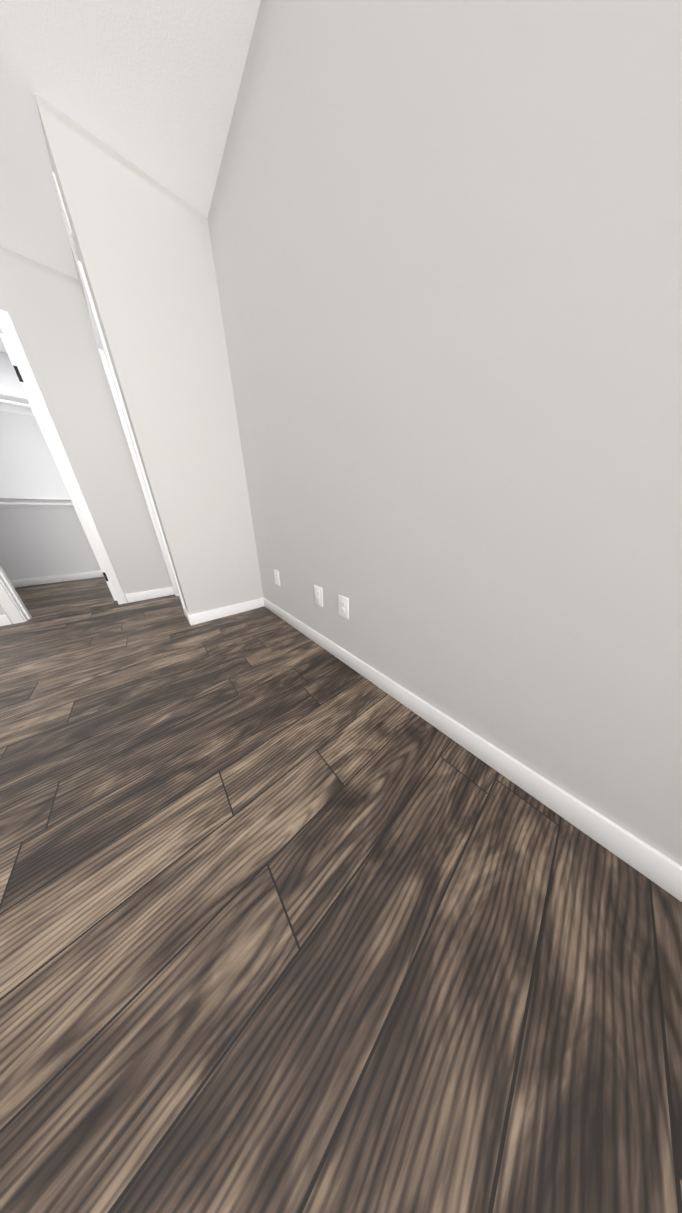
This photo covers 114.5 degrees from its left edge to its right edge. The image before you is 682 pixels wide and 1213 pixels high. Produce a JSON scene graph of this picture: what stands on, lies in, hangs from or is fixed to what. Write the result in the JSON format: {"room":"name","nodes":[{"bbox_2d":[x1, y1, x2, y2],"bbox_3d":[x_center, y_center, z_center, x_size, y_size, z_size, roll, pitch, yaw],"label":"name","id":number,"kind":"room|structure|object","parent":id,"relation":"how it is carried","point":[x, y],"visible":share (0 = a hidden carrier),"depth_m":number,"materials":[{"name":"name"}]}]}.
{"room":"empty living room","nodes":[
{"label":"empty living room","id":0,"kind":"room"},
{"bbox_2d":[0,351,100,580],"bbox_3d":[-3.675,-1.563,2.784,2.440,2.440,0.120,-19,29,-37],"label":"wall","id":1,"kind":"structure","parent":0,"point":[39,542],"depth_m":2.71,"materials":[{"name":"white paint"}]},
{"bbox_2d":[0,392,34,416],"bbox_3d":[-3.538,-2.104,2.384,2.200,0.258,0.300,-19,29,-37],"label":"closet shelf","id":2,"kind":"object","parent":1,"relation":"attached to","point":[14,404],"visible":0.15,"depth_m":2.38,"materials":[{"name":"white wood"}]},
{"bbox_2d":[0,496,73,507],"bbox_3d":[-3.536,-1.215,2.759,2.200,0.258,0.300,-19,29,-37],"label":"closet shelf","id":3,"kind":"object","parent":1,"relation":"attached to","point":[28,502],"visible":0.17,"depth_m":2.63,"materials":[{"name":"white wood"}]},
{"bbox_2d":[10,571,103,587],"bbox_3d":[-3.627,-0.460,3.191,2.200,0.092,0.018,-19,29,-37],"label":"baseboard","id":4,"kind":"structure","parent":1,"relation":"attached to","point":[50,579],"depth_m":2.97,"materials":[{"name":"white"}]},
{"bbox_2d":[0,246,171,623],"bbox_3d":[-2.219,-1.203,1.922,4.966,2.440,0.120,-19,29,-37],"label":"wall","id":5,"kind":"structure","parent":0,"point":[45,307],"depth_m":1.78,"materials":[{"name":"grey paint"}]},
{"bbox_2d":[0,614,11,625],"bbox_3d":[-3.406,0.316,1.345,1.641,0.092,0.014,-19,29,-37],"label":"baseboard","id":6,"kind":"structure","parent":5,"relation":"attached to","point":[4,620],"depth_m":1.82,"materials":[{"name":"white wood"}]},
{"bbox_2d":[0,333,116,600],"bbox_3d":[-2.531,-1.092,2.172,0.173,2.027,0.583,-12,26,-26],"label":"closet door","id":7,"kind":"structure","parent":5,"relation":"in","point":[6,346],"depth_m":1.83,"materials":[{"name":"white wood"}]},
{"bbox_2d":[0,309,126,623],"bbox_3d":[-2.556,-0.938,1.719,0.721,2.111,0.157,-19,29,-37],"label":"door frame","id":8,"kind":"structure","parent":5,"relation":"attached to","point":[14,607],"depth_m":1.79,"materials":[{"name":"white wood"}]},
{"bbox_2d":[34,93,205,614],"bbox_3d":[-1.541,-1.137,1.762,0.120,2.440,1.030,-19,29,-37],"label":"wall","id":9,"kind":"structure","parent":0,"point":[67,156],"depth_m":1.18,"materials":[{"name":"grey paint"}]},
{"bbox_2d":[52,172,80,276],"bbox_3d":[-1.501,-2.064,1.213,0.008,0.190,0.330,-19,29,-37],"label":"air vent","id":10,"kind":"object","parent":9,"relation":"in","point":[68,230],"visible":0.92,"depth_m":1.16,"materials":[{"name":"white"}]},
{"bbox_2d":[77,260,185,615],"bbox_3d":[-1.603,-1.003,1.885,0.137,2.098,0.791,-19,29,-37],"label":"door frame","id":11,"kind":"structure","parent":9,"relation":"attached to","point":[113,382],"depth_m":1.72,"materials":[{"name":"white wood"}]},
{"bbox_2d":[0,0,260,352],"bbox_3d":[-0.946,-1.770,-0.011,5.086,0.100,7.470,-19,29,-37],"label":"ceiling","id":12,"kind":"structure","parent":0,"point":[150,88],"depth_m":0.89,"materials":[{"name":"white paint"}]},
{"bbox_2d":[78,124,263,610],"bbox_3d":[-0.433,-1.278,2.091,2.024,2.440,0.120,-19,29,-37],"label":"wall","id":13,"kind":"structure","parent":0,"point":[158,236],"depth_m":1.38,"materials":[{"name":"grey paint"}]},
{"bbox_2d":[185,598,263,625],"bbox_3d":[-1.020,0.039,1.992,0.612,0.092,0.018,-19,29,-37],"label":"baseboard","id":14,"kind":"structure","parent":13,"relation":"attached to","point":[205,616],"depth_m":1.96,"materials":[{"name":"white wood"}]},
{"bbox_2d":[0,577,681,1212],"bbox_3d":[-0.941,0.571,0.974,5.086,0.100,7.470,-19,29,-37],"label":"floor","id":15,"kind":"structure","parent":0,"point":[292,919],"depth_m":0.46,"materials":[{"name":"wood"}]},
{"bbox_2d":[208,0,681,865],"bbox_3d":[0.760,-0.485,0.201,0.120,2.440,4.780,-19,29,-37],"label":"wall","id":16,"kind":"structure","parent":0,"point":[446,240],"depth_m":0.57,"materials":[{"name":"grey paint"}]},
{"bbox_2d":[274,569,279,585],"bbox_3d":[-0.532,-0.240,1.816,0.008,0.128,0.088,-19,29,-37],"label":"electrical outlet","id":17,"kind":"object","parent":16,"relation":"attached to","point":[276,577],"visible":1,"depth_m":1.81,"materials":[{"name":"white plastic"}]},
{"bbox_2d":[314,585,322,606],"bbox_3d":[-0.145,-0.068,1.405,0.008,0.128,0.088,-19,29,-37],"label":"electrical outlet","id":18,"kind":"object","parent":16,"relation":"attached to","point":[318,593],"visible":1,"depth_m":1.40,"materials":[{"name":"white plastic"}]},
{"bbox_2d":[338,594,348,618],"bbox_3d":[0.012,0.003,1.238,0.008,0.128,0.088,-19,29,-37],"label":"electrical outlet","id":19,"kind":"object","parent":16,"relation":"attached to","point":[343,606],"visible":1,"depth_m":1.23,"materials":[{"name":"white plastic"}]},
{"bbox_2d":[260,597,681,901],"bbox_3d":[0.710,0.615,0.615,0.018,0.092,4.540,-19,29,-37],"label":"baseboard","id":20,"kind":"structure","parent":16,"relation":"attached to","point":[660,869],"depth_m":0.71,"materials":[{"name":"white wood"}]}
]}

